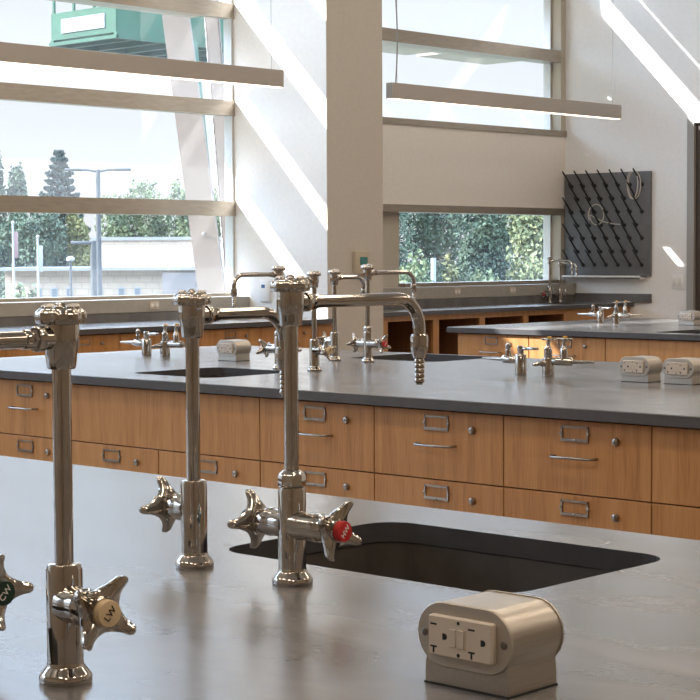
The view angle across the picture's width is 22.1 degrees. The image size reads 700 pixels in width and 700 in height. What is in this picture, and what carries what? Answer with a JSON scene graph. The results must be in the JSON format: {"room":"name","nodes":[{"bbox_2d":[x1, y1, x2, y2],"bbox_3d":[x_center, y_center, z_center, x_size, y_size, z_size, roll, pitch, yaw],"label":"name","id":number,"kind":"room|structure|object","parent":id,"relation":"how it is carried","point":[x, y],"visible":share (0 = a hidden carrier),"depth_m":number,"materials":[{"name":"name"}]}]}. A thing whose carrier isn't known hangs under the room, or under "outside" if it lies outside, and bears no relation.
{"room":"science classroom","nodes":[
{"label":"science classroom","id":0,"kind":"room"},
{"bbox_2d":[233,0,326,317],"bbox_3d":[-0.411,-1.641,10.557,1.191,4.700,0.464,3,4,43],"label":"wall pier","id":1,"kind":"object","parent":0,"point":[280,150],"visible":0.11,"depth_m":10.25,"materials":[{"name":"paint"}]},
{"bbox_2d":[259,280,270,301],"bbox_3d":[-0.493,-0.341,10.380,0.084,0.124,0.016,3,4,43],"label":"light switch","id":2,"kind":"object","parent":1,"relation":"attached to","point":[264,285],"visible":1,"depth_m":10.37,"materials":[{"name":"white plastic"}]},
{"bbox_2d":[326,0,382,350],"bbox_3d":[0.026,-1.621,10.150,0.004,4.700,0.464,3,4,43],"label":"column","id":3,"kind":"object","parent":1,"relation":"attached to","point":[354,124],"visible":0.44,"depth_m":10.17,"materials":[{"name":"paint"}]},
{"bbox_2d":[353,251,368,273],"bbox_3d":[0.064,-0.497,10.220,0.028,0.132,0.114,3,4,43],"label":"thermostat","id":4,"kind":"object","parent":3,"relation":"attached to","point":[360,258],"visible":0.76,"depth_m":10.19,"materials":[{"name":"beige plastic"}]},
{"bbox_2d":[383,123,565,299],"bbox_3d":[0.442,-1.736,12.265,0.200,4.700,3.200,3,4,43],"label":"wall","id":5,"kind":"structure","parent":0,"point":[423,165],"depth_m":12.58,"materials":[{"name":"paint"}]},
{"bbox_2d":[382,0,566,215],"bbox_3d":[0.258,-2.156,12.413,0.722,2.414,3.200,3,4,43],"label":"window","id":6,"kind":"structure","parent":5,"relation":"in","point":[427,45],"depth_m":12.77,"materials":[{"name":"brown metal"}]},
{"bbox_2d":[383,0,565,287],"bbox_3d":[0.459,-1.892,12.240,0.149,2.925,3.200,3,4,43],"label":"window panel","id":7,"kind":"object","parent":5,"relation":"attached to","point":[390,219],"visible":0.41,"depth_m":13.32,"materials":[{"name":"beige"}]},
{"bbox_2d":[398,215,558,286],"bbox_3d":[0.481,-0.756,12.779,0.780,0.610,2.360,3,4,43],"label":"window","id":8,"kind":"structure","parent":5,"relation":"in","point":[546,219],"depth_m":13.17,"materials":[{"name":"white metal"}]},
{"bbox_2d":[383,294,573,308],"bbox_3d":[0.587,-0.322,12.211,0.018,0.053,3.196,3,4,43],"label":"backsplash","id":9,"kind":"structure","parent":5,"relation":"attached to","point":[567,298],"depth_m":12.58,"materials":[{"name":"grey stone"}]},
{"bbox_2d":[383,283,575,298],"bbox_3d":[0.558,-0.392,12.233,0.100,0.082,3.199,3,4,43],"label":"trim","id":10,"kind":"structure","parent":5,"relation":"attached to","point":[472,291],"depth_m":12.55,"materials":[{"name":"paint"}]},
{"bbox_2d":[565,0,699,318],"bbox_3d":[6.262,-1.600,9.155,12.845,4.700,0.200,3,4,43],"label":"wall","id":11,"kind":"structure","parent":0,"point":[642,57],"depth_m":12.89,"materials":[{"name":"paint"}]},
{"bbox_2d":[562,168,651,278],"bbox_3d":[1.845,-0.916,13.087,0.752,0.796,0.152,3,4,43],"label":"peg rack","id":12,"kind":"object","parent":11,"relation":"attached to","point":[604,250],"visible":1,"depth_m":13.10,"materials":[{"name":"black plastic"}]},
{"bbox_2d":[562,275,645,278],"bbox_3d":[1.858,-0.534,13.150,0.690,0.026,0.074,3,4,43],"label":"drip tray","id":13,"kind":"object","parent":12,"relation":"on","point":[563,276],"depth_m":13.11,"materials":[{"name":"white metal"}]},
{"bbox_2d":[588,204,620,224],"bbox_3d":[1.858,-0.990,13.079,0.285,0.158,0.030,3,4,43],"label":"tubing","id":14,"kind":"object","parent":12,"relation":"hanging from","point":[589,215],"visible":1,"depth_m":13.11,"materials":[{"name":"beige rubber"}]},
{"bbox_2d":[627,171,640,198],"bbox_3d":[2.039,-1.185,12.870,0.105,0.209,0.051,1,3,26],"label":"tubing","id":15,"kind":"object","parent":12,"relation":"hanging from","point":[628,191],"visible":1,"depth_m":12.86,"materials":[{"name":"beige rubber"}]},
{"bbox_2d":[574,293,651,302],"bbox_3d":[1.924,-0.383,13.135,0.670,0.063,0.018,3,4,43],"label":"backsplash","id":16,"kind":"structure","parent":11,"relation":"attached to","point":[578,297],"depth_m":13.13,"materials":[{"name":"grey stone"}]},
{"bbox_2d":[672,275,682,288],"bbox_3d":[2.330,-0.484,12.758,0.092,0.100,0.008,3,4,43],"label":"wall outlet","id":17,"kind":"object","parent":11,"relation":"attached to","point":[677,280],"visible":1,"depth_m":12.75,"materials":[{"name":"paint"}]},
{"bbox_2d":[686,115,699,310],"bbox_3d":[2.765,-0.515,12.306,1.054,2.234,0.090,3,4,43],"label":"door","id":18,"kind":"structure","parent":11,"relation":"in","point":[693,121],"depth_m":12.62,"materials":[{"name":"grey paint"}]},
{"bbox_3d":[-4.599,-1.402,6.458,0.220,4.700,11.256,3,4,43],"label":"wall","id":19,"kind":"structure","parent":0,"visible":0},
{"bbox_2d":[0,0,235,301],"bbox_3d":[-4.657,-1.546,6.503,0.383,2.955,11.255,3,4,43],"label":"window","id":20,"kind":"structure","parent":19,"relation":"in","point":[224,10],"depth_m":10.05,"materials":[{"name":"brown metal"}]},
{"bbox_2d":[0,296,249,316],"bbox_3d":[-4.470,-0.043,6.415,0.115,0.074,11.255,3,4,43],"label":"sill","id":21,"kind":"structure","parent":19,"relation":"attached to","point":[105,306],"depth_m":9.75,"materials":[{"name":"paint"}]},
{"bbox_2d":[149,301,158,308],"bbox_3d":[-1.085,-0.247,9.941,0.006,0.042,0.068,3,4,43],"label":"outlet","id":22,"kind":"object","parent":21,"relation":"attached to","point":[152,305],"visible":1,"depth_m":9.94,"materials":[{"name":"beige plastic"}]},
{"bbox_3d":[1.014,-3.706,3.581,12.645,0.150,14.920,3,4,43],"label":"ceiling","id":23,"kind":"structure","parent":0,"visible":0},
{"bbox_2d":[0,42,283,87],"bbox_3d":[-1.221,-2.644,8.902,0.050,2.513,2.440,3,4,43],"label":"pendant lamp","id":24,"kind":"object","parent":23,"relation":"hanging from","point":[10,53],"visible":1,"depth_m":9.07,"materials":[{"name":"grey metal"}]},
{"bbox_2d":[386,0,621,119],"bbox_3d":[1.024,-2.779,11.300,0.050,2.519,2.345,3,4,43],"label":"pendant lamp","id":25,"kind":"object","parent":23,"relation":"hanging from","point":[394,91],"visible":1,"depth_m":11.20,"materials":[{"name":"grey metal"}]},
{"bbox_3d":[1.038,1.122,3.837,12.645,0.120,14.920,3,4,43],"label":"floor","id":26,"kind":"structure","parent":0,"visible":0},
{"bbox_2d":[0,349,44,357],"bbox_3d":[-1.814,0.377,8.658,0.672,0.887,0.440,3,4,43],"label":"base cabinet","id":27,"kind":"object","parent":26,"relation":"on","point":[9,352],"visible":0.08,"depth_m":8.46,"materials":[{"name":"brown wood"}]},
{"bbox_2d":[0,378,71,461],"bbox_3d":[-0.516,0.504,6.134,0.420,0.887,1.512,3,4,43],"label":"base cabinet","id":28,"kind":"object","parent":26,"relation":"on","point":[26,423],"visible":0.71,"depth_m":5.59,"materials":[{"name":"brown wood"}]},
{"bbox_2d":[78,333,119,352],"bbox_3d":[-1.514,0.358,8.979,0.672,0.887,0.440,3,4,43],"label":"base cabinet","id":29,"kind":"object","parent":26,"relation":"on","point":[92,343],"visible":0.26,"depth_m":8.82,"materials":[{"name":"brown wood"}]},
{"bbox_2d":[117,330,200,350],"bbox_3d":[-1.157,0.336,9.360,0.672,0.887,0.604,3,4,43],"label":"base cabinet","id":30,"kind":"object","parent":26,"relation":"on","point":[155,339],"visible":0.02,"depth_m":9.02,"materials":[{"name":"brown wood"}]},
{"bbox_2d":[0,318,331,334],"bbox_3d":[-2.404,-0.046,8.044,0.710,0.026,6.054,3,4,43],"label":"countertop","id":31,"kind":"structure","parent":30,"relation":"on","point":[143,325],"depth_m":9.32,"materials":[{"name":"grey stone"}]},
{"bbox_2d":[0,311,178,325],"bbox_3d":[-2.657,-0.092,8.278,0.018,0.043,6.054,3,4,43],"label":"backsplash","id":32,"kind":"structure","parent":31,"relation":"on","point":[4,321],"depth_m":9.73,"materials":[{"name":"grey stone"}]},
{"bbox_2d":[71,383,264,486],"bbox_3d":[-0.056,0.524,5.705,0.840,0.887,1.512,3,4,43],"label":"base cabinet","id":33,"kind":"object","parent":26,"relation":"on","point":[107,421],"visible":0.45,"depth_m":5.15,"materials":[{"name":"brown wood"}]},
{"bbox_2d":[201,327,260,346],"bbox_3d":[-0.844,0.317,9.694,0.672,0.887,0.440,3,4,43],"label":"base cabinet","id":34,"kind":"object","parent":26,"relation":"on","point":[211,337],"visible":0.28,"depth_m":9.47,"materials":[{"name":"brown wood"}]},
{"bbox_2d":[261,324,317,347],"bbox_3d":[-0.544,0.298,10.015,0.672,0.887,0.440,3,4,43],"label":"base cabinet","id":35,"kind":"object","parent":26,"relation":"on","point":[304,331],"visible":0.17,"depth_m":9.84,"materials":[{"name":"brown wood"}]},
{"bbox_2d":[260,397,377,500],"bbox_3d":[0.404,0.545,5.275,0.420,0.887,1.512,3,4,43],"label":"base cabinet","id":36,"kind":"object","parent":26,"relation":"on","point":[337,440],"visible":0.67,"depth_m":4.70,"materials":[{"name":"brown wood"}]},
{"bbox_2d":[317,324,331,344],"bbox_3d":[-0.359,0.286,10.221,0.620,0.887,0.111,3,4,43],"label":"filler panel","id":37,"kind":"object","parent":26,"relation":"on","point":[327,328],"visible":0.07,"depth_m":9.98,"materials":[{"name":"brown wood"}]},
{"bbox_2d":[385,314,435,353],"bbox_3d":[0.210,0.217,11.464,0.480,0.887,0.490,3,4,43],"label":"base cabinet","id":38,"kind":"object","parent":26,"relation":"on","point":[399,329],"visible":0.19,"depth_m":11.60,"materials":[{"name":"brown wood"}]},
{"bbox_2d":[375,406,506,516],"bbox_3d":[0.711,0.558,4.988,0.420,0.887,1.512,3,4,43],"label":"base cabinet","id":39,"kind":"object","parent":26,"relation":"on","point":[431,458],"visible":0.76,"depth_m":4.43,"materials":[{"name":"brown wood"}]},
{"bbox_2d":[436,313,481,354],"bbox_3d":[0.537,0.197,11.814,0.480,0.887,0.470,3,4,43],"label":"base cabinet","id":40,"kind":"object","parent":26,"relation":"on","point":[446,342],"visible":0.18,"depth_m":11.94,"materials":[{"name":"brown wood"}]},
{"bbox_2d":[458,333,530,357],"bbox_3d":[1.182,0.334,9.172,0.435,0.887,1.512,3,4,43],"label":"base cabinet","id":41,"kind":"object","parent":26,"relation":"on","point":[474,344],"visible":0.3,"depth_m":8.64,"materials":[{"name":"brown wood"}]},
{"bbox_2d":[482,311,525,324],"bbox_3d":[0.859,0.177,12.157,0.480,0.887,0.470,3,4,43],"label":"base cabinet","id":42,"kind":"object","parent":26,"relation":"on","point":[507,317],"visible":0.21,"depth_m":12.14,"materials":[{"name":"brown wood"}]},
{"bbox_2d":[526,309,565,322],"bbox_3d":[1.176,0.158,12.496,0.480,0.887,0.460,3,4,43],"label":"base cabinet","id":43,"kind":"object","parent":26,"relation":"on","point":[532,316],"visible":0.19,"depth_m":12.49,"materials":[{"name":"brown wood"}]},
{"bbox_2d":[529,335,605,360],"bbox_3d":[1.501,0.348,8.874,0.435,0.887,1.512,3,4,43],"label":"base cabinet","id":44,"kind":"object","parent":26,"relation":"on","point":[579,348],"visible":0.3,"depth_m":8.29,"materials":[{"name":"brown wood"}]},
{"bbox_2d":[504,415,655,534],"bbox_3d":[1.018,0.572,4.702,0.420,0.887,1.512,3,4,43],"label":"base cabinet","id":45,"kind":"object","parent":26,"relation":"on","point":[595,474],"visible":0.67,"depth_m":4.15,"materials":[{"name":"brown wood"}]},
{"bbox_2d":[566,306,629,320],"bbox_3d":[1.598,0.132,12.947,0.480,0.887,0.776,3,4,43],"label":"base cabinet","id":46,"kind":"object","parent":26,"relation":"on","point":[571,314],"visible":0.17,"depth_m":12.65,"materials":[{"name":"brown wood"}]},
{"bbox_2d":[383,301,633,316],"bbox_3d":[0.776,-0.274,12.037,0.535,0.026,3.196,3,4,43],"label":"countertop","id":47,"kind":"structure","parent":46,"relation":"on","point":[555,305],"depth_m":12.05,"materials":[{"name":"grey stone"}]},
{"bbox_2d":[540,257,573,302],"bbox_3d":[1.518,-0.509,12.985,0.246,0.334,0.157,3,4,43],"label":"faucet","id":48,"kind":"object","parent":47,"relation":"on","point":[549,293],"visible":1,"depth_m":13.03,"materials":[{"name":"silver metal"}]},
{"bbox_2d":[557,259,577,301],"bbox_3d":[1.601,-0.507,13.113,0.190,0.318,0.090,3,4,43],"label":"faucet","id":49,"kind":"object","parent":47,"relation":"on","point":[560,264],"visible":0.91,"depth_m":13.13,"materials":[{"name":"silver metal"}]},
{"bbox_2d":[606,338,699,362],"bbox_3d":[1.979,0.369,8.428,0.870,0.887,1.512,3,4,43],"label":"base cabinet","id":50,"kind":"object","parent":26,"relation":"on","point":[616,348],"visible":0.02,"depth_m":8.01,"materials":[{"name":"brown wood"}]},
{"bbox_2d":[447,318,699,340],"bbox_3d":[2.182,-0.079,8.233,3.250,0.026,1.525,3,4,43],"label":"countertop","id":51,"kind":"structure","parent":50,"relation":"on","point":[635,328],"depth_m":8.55,"materials":[{"name":"grey stone"}]},
{"bbox_2d":[578,305,610,323],"bbox_3d":[1.243,-0.184,9.136,0.204,0.096,0.035,3,4,43],"label":"tap","id":52,"kind":"object","parent":51,"relation":"on","point":[600,314],"visible":1,"depth_m":9.10,"materials":[{"name":"silver metal"}]},
{"bbox_2d":[607,300,642,323],"bbox_3d":[1.388,-0.190,9.017,0.182,0.120,0.065,1,3,18],"label":"tap","id":53,"kind":"object","parent":51,"relation":"on","point":[615,316],"visible":1,"depth_m":9.02,"materials":[{"name":"silver metal"}]},
{"bbox_2d":[677,311,699,324],"bbox_3d":[1.678,-0.159,8.863,0.100,0.070,0.077,3,4,43],"label":"electrical outlet","id":54,"kind":"object","parent":51,"relation":"on","point":[684,317],"visible":1,"depth_m":8.84,"materials":[{"name":"grey"}]},
{"bbox_2d":[680,313,691,319],"bbox_3d":[1.655,-0.165,8.838,0.067,0.034,0.006,3,4,43],"label":"receptacle","id":55,"kind":"object","parent":54,"relation":"attached to","point":[683,316],"depth_m":8.83,"materials":[{"name":"beige plastic"}]},
{"bbox_2d":[652,426,699,539],"bbox_3d":[1.325,0.586,4.415,0.420,0.887,1.512,3,4,43],"label":"base cabinet","id":56,"kind":"object","parent":26,"relation":"on","point":[675,450],"visible":0.51,"depth_m":3.97,"materials":[{"name":"brown wood"}]},
{"bbox_3d":[-0.331,0.727,1.915,4.050,0.887,1.440,3,4,43],"label":"base cabinet","id":57,"kind":"object","parent":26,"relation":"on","visible":0},
{"bbox_2d":[0,455,699,699],"bbox_3d":[-0.332,0.270,1.893,4.150,0.026,1.525,3,4,43],"label":"countertop","id":58,"kind":"structure","parent":57,"relation":"on","point":[223,631],"depth_m":1.82,"materials":[{"name":"grey stone"}]},
{"bbox_2d":[0,554,33,630],"bbox_3d":[-0.417,0.109,1.525,0.154,0.334,0.256,3,4,43],"label":"faucet","id":59,"kind":"object","parent":58,"relation":"on","point":[11,588],"visible":1,"depth_m":1.56,"materials":[{"name":"silver metal"}]},
{"bbox_2d":[0,302,135,687],"bbox_3d":[-0.268,0.122,1.425,0.091,0.318,0.180,3,4,43],"label":"faucet","id":60,"kind":"object","parent":58,"relation":"on","point":[76,615],"visible":1,"depth_m":1.48,"materials":[{"name":"silver metal"}]},
{"bbox_2d":[139,289,283,569],"bbox_3d":[-0.150,0.086,2.099,0.084,0.318,0.190,3,4,43],"label":"faucet","id":61,"kind":"object","parent":58,"relation":"on","point":[189,506],"visible":0.92,"depth_m":2.03,"materials":[{"name":"silver metal"}]},
{"bbox_2d":[227,274,427,586],"bbox_3d":[0.003,0.082,2.000,0.157,0.334,0.257,3,4,43],"label":"faucet","id":62,"kind":"object","parent":58,"relation":"on","point":[290,522],"visible":1,"depth_m":1.92,"materials":[{"name":"silver metal"}]},
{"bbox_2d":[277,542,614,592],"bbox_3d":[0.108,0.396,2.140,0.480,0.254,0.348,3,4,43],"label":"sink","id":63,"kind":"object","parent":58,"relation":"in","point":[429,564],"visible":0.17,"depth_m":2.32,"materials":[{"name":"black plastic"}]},
{"bbox_2d":[418,590,563,699],"bbox_3d":[0.114,0.241,1.479,0.100,0.070,0.077,3,4,43],"label":"electrical outlet","id":64,"kind":"object","parent":58,"relation":"on","point":[494,643],"visible":1,"depth_m":1.45,"materials":[{"name":"metal"}]},
{"bbox_2d":[429,613,495,664],"bbox_3d":[0.091,0.234,1.454,0.067,0.034,0.006,3,4,43],"label":"receptacle","id":65,"kind":"object","parent":64,"relation":"attached to","point":[454,638],"depth_m":1.45,"materials":[{"name":"beige plastic"}]},
{"bbox_3d":[1.938,0.613,3.842,0.420,0.887,1.512,3,4,43],"label":"cabinet","id":66,"kind":"object","parent":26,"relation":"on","visible":0},
{"bbox_2d":[0,346,699,428],"bbox_3d":[0.574,0.094,5.116,4.275,0.026,1.533,3,4,43],"label":"countertop","id":67,"kind":"structure","parent":66,"relation":"on","point":[596,391],"depth_m":5.00,"materials":[{"name":"grey stone"}]},
{"bbox_2d":[121,329,158,355],"bbox_3d":[-0.751,-0.028,6.385,0.204,0.096,0.035,3,4,43],"label":"tap","id":68,"kind":"object","parent":67,"relation":"on","point":[145,343],"visible":0.99,"depth_m":6.35,"materials":[{"name":"silver metal"}]},
{"bbox_2d":[150,323,184,356],"bbox_3d":[-0.603,-0.034,6.262,0.182,0.120,0.065,1,3,18],"label":"tap","id":69,"kind":"object","parent":67,"relation":"on","point":[165,344],"visible":0.84,"depth_m":6.27,"materials":[{"name":"silver metal"}]},
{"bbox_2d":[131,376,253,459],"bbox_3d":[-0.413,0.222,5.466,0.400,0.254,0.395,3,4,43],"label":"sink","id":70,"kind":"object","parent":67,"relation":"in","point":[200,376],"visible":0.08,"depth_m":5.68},
{"bbox_2d":[216,339,250,360],"bbox_3d":[-0.395,0.001,6.062,0.100,0.070,0.077,3,4,43],"label":"pedestal","id":71,"kind":"object","parent":67,"relation":"on","point":[236,349],"visible":1,"depth_m":6.04,"materials":[{"name":"grey"}]},
{"bbox_2d":[219,343,232,352],"bbox_3d":[-0.418,-0.006,6.037,0.067,0.034,0.006,3,4,43],"label":"receptacle","id":72,"kind":"object","parent":71,"relation":"attached to","point":[223,347],"depth_m":6.03,"materials":[{"name":"beige plastic"}]},
{"bbox_2d":[231,265,301,368],"bbox_3d":[-0.281,-0.099,5.531,0.157,0.325,0.238,3,4,43],"label":"faucet","id":73,"kind":"object","parent":67,"relation":"on","point":[265,348],"visible":0.63,"depth_m":5.57,"materials":[{"name":"silver metal"}]},
{"bbox_2d":[305,270,335,370],"bbox_3d":[-0.136,-0.086,5.429,0.090,0.309,0.190,3,4,43],"label":"faucet","id":74,"kind":"object","parent":67,"relation":"on","point":[315,349],"visible":0.82,"depth_m":5.48,"materials":[{"name":"silver metal"}]},
{"bbox_2d":[317,269,364,360],"bbox_3d":[-0.026,-0.121,6.078,0.090,0.309,0.188,3,4,43],"label":"faucet","id":75,"kind":"object","parent":67,"relation":"on","point":[333,340],"visible":0.8,"depth_m":6.01,"materials":[{"name":"silver metal"}]},
{"bbox_2d":[346,264,416,362],"bbox_3d":[0.121,-0.125,5.984,0.157,0.325,0.243,3,4,43],"label":"faucet","id":76,"kind":"object","parent":67,"relation":"on","point":[368,343],"visible":0.99,"depth_m":5.92,"materials":[{"name":"silver metal"}]},
{"bbox_2d":[482,342,538,375],"bbox_3d":[0.470,0.025,5.272,0.204,0.096,0.035,3,4,43],"label":"tap","id":77,"kind":"object","parent":67,"relation":"on","point":[520,359],"visible":1,"depth_m":5.24,"materials":[{"name":"silver metal"}]},
{"bbox_2d":[532,336,594,376],"bbox_3d":[0.618,0.019,5.149,0.182,0.120,0.065,1,3,18],"label":"tap","id":78,"kind":"object","parent":67,"relation":"on","point":[548,362],"visible":1,"depth_m":5.15,"materials":[{"name":"silver metal"}]},
{"bbox_2d":[619,355,662,382],"bbox_3d":[0.805,0.052,4.969,0.100,0.070,0.077,3,4,43],"label":"electrical outlet","id":79,"kind":"object","parent":67,"relation":"on","point":[642,368],"visible":1,"depth_m":4.94,"materials":[{"name":"grey metal"}]},
{"bbox_2d":[623,360,643,372],"bbox_3d":[0.782,0.046,4.944,0.067,0.034,0.006,3,4,43],"label":"receptacle","id":80,"kind":"object","parent":79,"relation":"attached to","point":[629,366],"depth_m":4.94,"materials":[{"name":"beige plastic"}]},
{"bbox_2d":[662,357,699,384],"bbox_3d":[0.908,0.057,4.873,0.100,0.070,0.077,3,4,43],"label":"electrical outlet","id":81,"kind":"object","parent":67,"relation":"on","point":[683,370],"visible":1,"depth_m":4.84,"materials":[{"name":"grey metal"}]},
{"bbox_2d":[666,362,687,374],"bbox_3d":[0.885,0.050,4.848,0.067,0.034,0.006,3,4,43],"label":"receptacle","id":82,"kind":"object","parent":81,"relation":"attached to","point":[672,368],"depth_m":4.84,"materials":[{"name":"beige plastic"}]},
{"label":"outside","id":83,"kind":"structure","parent":0,"visible":0},
{"bbox_3d":[-42.016,0.516,107.931,191.400,0.500,340.000,3,4,43],"label":"ground","id":84,"kind":"structure","parent":83,"visible":0},
{"bbox_2d":[0,154,7,297],"bbox_3d":[-19.549,-5.311,99.883,1.355,11.768,1.673,-1,3,-9],"label":"tree","id":85,"kind":"object","parent":84,"relation":"on","point":[2,190],"visible":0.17,"depth_m":99.76,"materials":[{"name":"green plant"}]},
{"bbox_2d":[11,221,17,297],"bbox_3d":[-10.818,-0.714,58.048,0.220,6.923,0.120,0,3,0],"label":"flagpole","id":86,"kind":"object","parent":84,"relation":"on","point":[14,234],"visible":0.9,"depth_m":57.89,"materials":[{"name":"grey metal"}]},
{"bbox_2d":[6,161,29,261],"bbox_3d":[-18.405,-4.946,99.716,1.425,11.045,1.225,0,3,-1],"label":"tree","id":87,"kind":"object","parent":84,"relation":"on","point":[19,188],"visible":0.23,"depth_m":99.34,"materials":[{"name":"green plant"}]},
{"bbox_2d":[0,213,38,297],"bbox_3d":[-15.989,-2.989,85.940,2.672,8.574,2.234,1,3,18],"label":"tree","id":88,"kind":"object","parent":84,"relation":"on","point":[6,242],"visible":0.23,"depth_m":85.64,"materials":[{"name":"green plant"}]},
{"bbox_2d":[11,282,36,297],"bbox_3d":[-11.170,0.092,62.150,1.135,4.896,0.857,1,3,19],"label":"shrub","id":89,"kind":"object","parent":84,"relation":"on","point":[21,294],"visible":0.03,"depth_m":62.05,"materials":[{"name":"green plant"}]},
{"bbox_2d":[36,235,42,296],"bbox_3d":[-10.024,-0.490,58.060,0.220,6.467,0.120,0,3,0],"label":"flagpole","id":90,"kind":"object","parent":84,"relation":"on","point":[39,248],"visible":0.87,"depth_m":57.92,"materials":[{"name":"grey metal"}]},
{"bbox_2d":[11,213,69,266],"bbox_3d":[-14.350,-2.698,84.801,2.900,8.097,2.800,-2,4,-33],"label":"tree","id":91,"kind":"object","parent":84,"relation":"on","point":[51,231],"visible":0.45,"depth_m":84.27,"materials":[{"name":"green plant"}]},
{"bbox_2d":[33,149,90,266],"bbox_3d":[-15.362,-4.901,94.871,5.353,11.439,5.110,1,3,22],"label":"spruce tree","id":92,"kind":"object","parent":84,"relation":"on","point":[60,179],"visible":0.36,"depth_m":94.33,"materials":[{"name":"green plant"}]},
{"bbox_2d":[66,256,74,296],"bbox_3d":[-8.553,0.007,55.082,0.260,5.776,0.260,0,3,0],"label":"street lamp","id":93,"kind":"object","parent":84,"relation":"on","point":[70,259],"visible":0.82,"depth_m":54.92,"materials":[{"name":"grey metal"}]},
{"bbox_2d":[65,214,90,266],"bbox_3d":[-12.789,-2.861,86.000,1.782,8.278,1.715,1,3,18],"label":"tree","id":94,"kind":"object","parent":84,"relation":"on","point":[79,232],"visible":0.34,"depth_m":85.60,"materials":[{"name":"green plant"}]},
{"bbox_2d":[71,241,96,295],"bbox_3d":[-5.919,0.622,40.092,0.570,6.108,0.136,0,3,0],"label":"street lamp","id":95,"kind":"object","parent":84,"relation":"on","point":[93,251],"visible":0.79,"depth_m":39.90,"materials":[{"name":"grey metal"}]},
{"bbox_2d":[64,168,130,197],"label":"street lamp","id":96,"kind":"object","parent":84,"relation":"on","point":[98,195],"depth_m":44.80,"materials":[{"name":"grey metal"}]},
{"bbox_2d":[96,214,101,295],"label":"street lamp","id":97,"kind":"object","parent":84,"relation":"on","point":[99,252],"depth_m":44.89,"materials":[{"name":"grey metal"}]},
{"bbox_2d":[0,237,223,297],"bbox_3d":[-7.372,-1.591,77.773,12.492,6.550,16.800,0,3,0],"label":"building","id":98,"kind":"structure","parent":84,"relation":"on","point":[130,265],"depth_m":70.02,"materials":[{"name":"concrete"}]},
{"bbox_2d":[94,191,144,236],"bbox_3d":[-11.624,-3.597,91.865,2.471,9.116,2.834,2,4,40],"label":"tree","id":99,"kind":"object","parent":84,"relation":"on","point":[119,226],"visible":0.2,"depth_m":91.16,"materials":[{"name":"green plant"}]},
{"bbox_2d":[49,1,223,164],"bbox_3d":[-2.153,-1.415,31.723,4.033,11.024,4.660,3,4,43],"label":"lift","id":100,"kind":"object","parent":84,"relation":"on","point":[100,29],"visible":0.06,"depth_m":30.73,"materials":[{"name":"teal"}]},
{"bbox_2d":[121,178,172,236],"bbox_3d":[-10.338,-3.972,92.174,2.680,9.819,3.033,-3,4,-41],"label":"tree","id":101,"kind":"object","parent":84,"relation":"on","point":[152,225],"visible":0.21,"depth_m":91.52,"materials":[{"name":"green plant"}]},
{"bbox_2d":[165,179,190,236],"bbox_3d":[-7.957,-3.860,89.872,2.481,9.813,2.154,-1,3,-17],"label":"tree","id":102,"kind":"object","parent":84,"relation":"on","point":[180,223],"visible":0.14,"depth_m":89.64,"materials":[{"name":"green plant"}]},
{"bbox_2d":[162,15,225,292],"bbox_3d":[-0.909,0.056,12.600,1.606,10.100,0.220,1,3,23],"label":"column","id":103,"kind":"structure","parent":84,"relation":"on","point":[178,34],"depth_m":12.52,"materials":[{"name":"grey"}]},
{"bbox_2d":[204,0,225,286],"bbox_3d":[-0.847,0.003,13.600,1.050,10.101,0.132,2,4,36],"label":"column","id":104,"kind":"structure","parent":84,"relation":"on","point":[212,26],"depth_m":13.55,"materials":[{"name":"grey paint"}]},
{"bbox_2d":[213,186,221,236],"bbox_3d":[-6.518,-3.752,91.837,2.487,9.376,2.070,-1,3,-16],"label":"tree","id":105,"kind":"object","parent":84,"relation":"on","point":[215,190],"visible":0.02,"depth_m":91.56,"materials":[{"name":"green plant"}]},
{"bbox_2d":[399,213,419,280],"bbox_3d":[1.625,-2.252,66.342,2.825,9.000,3.041,0,3,12],"label":"tree","id":106,"kind":"object","parent":84,"relation":"on","point":[403,218],"visible":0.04,"depth_m":65.74,"materials":[{"name":"green plant"}]},
{"bbox_2d":[399,249,433,282],"bbox_3d":[2.007,0.136,50.092,1.677,5.951,1.352,0,3,1],"label":"bush","id":107,"kind":"object","parent":84,"relation":"on","point":[414,270],"visible":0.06,"depth_m":49.91,"materials":[{"name":"green plant"}]},
{"bbox_2d":[431,258,435,281],"bbox_3d":[2.803,-0.254,60.075,0.180,5.652,0.171,0,3,0],"label":"post","id":108,"kind":"object","parent":84,"relation":"on","point":[433,260],"visible":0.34,"depth_m":59.87,"materials":[{"name":"grey"}]},
{"bbox_2d":[401,213,469,281],"bbox_3d":[3.122,-2.444,67.850,2.972,9.207,3.830,3,4,43],"label":"tree","id":109,"kind":"object","parent":84,"relation":"on","point":[428,226],"visible":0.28,"depth_m":67.28,"materials":[{"name":"green plant"}]},
{"bbox_2d":[441,253,460,281],"bbox_3d":[3.027,-0.013,54.089,0.861,5.813,0.819,-1,3,-11],"label":"tree","id":110,"kind":"object","parent":84,"relation":"on","point":[451,271],"visible":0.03,"depth_m":53.85,"materials":[{"name":"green plant"}]},
{"bbox_2d":[465,268,498,280],"bbox_3d":[3.612,0.382,50.076,2.137,5.445,1.516,-2,4,-30],"label":"tree","id":111,"kind":"object","parent":84,"relation":"on","point":[477,277],"visible":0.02,"depth_m":50.00,"materials":[{"name":"green plant"}]},
{"bbox_2d":[449,214,517,281],"bbox_3d":[4.796,-2.108,63.563,2.548,8.973,2.736,0,3,6],"label":"tree","id":112,"kind":"object","parent":84,"relation":"on","point":[485,245],"visible":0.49,"depth_m":63.27,"materials":[{"name":"green plant"}]},
{"bbox_2d":[503,215,542,280],"bbox_3d":[5.629,-1.127,51.948,2.390,8.238,2.238,0,3,3],"label":"tree","id":113,"kind":"object","parent":84,"relation":"on","point":[529,241],"visible":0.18,"depth_m":51.64,"materials":[{"name":"green plant"}]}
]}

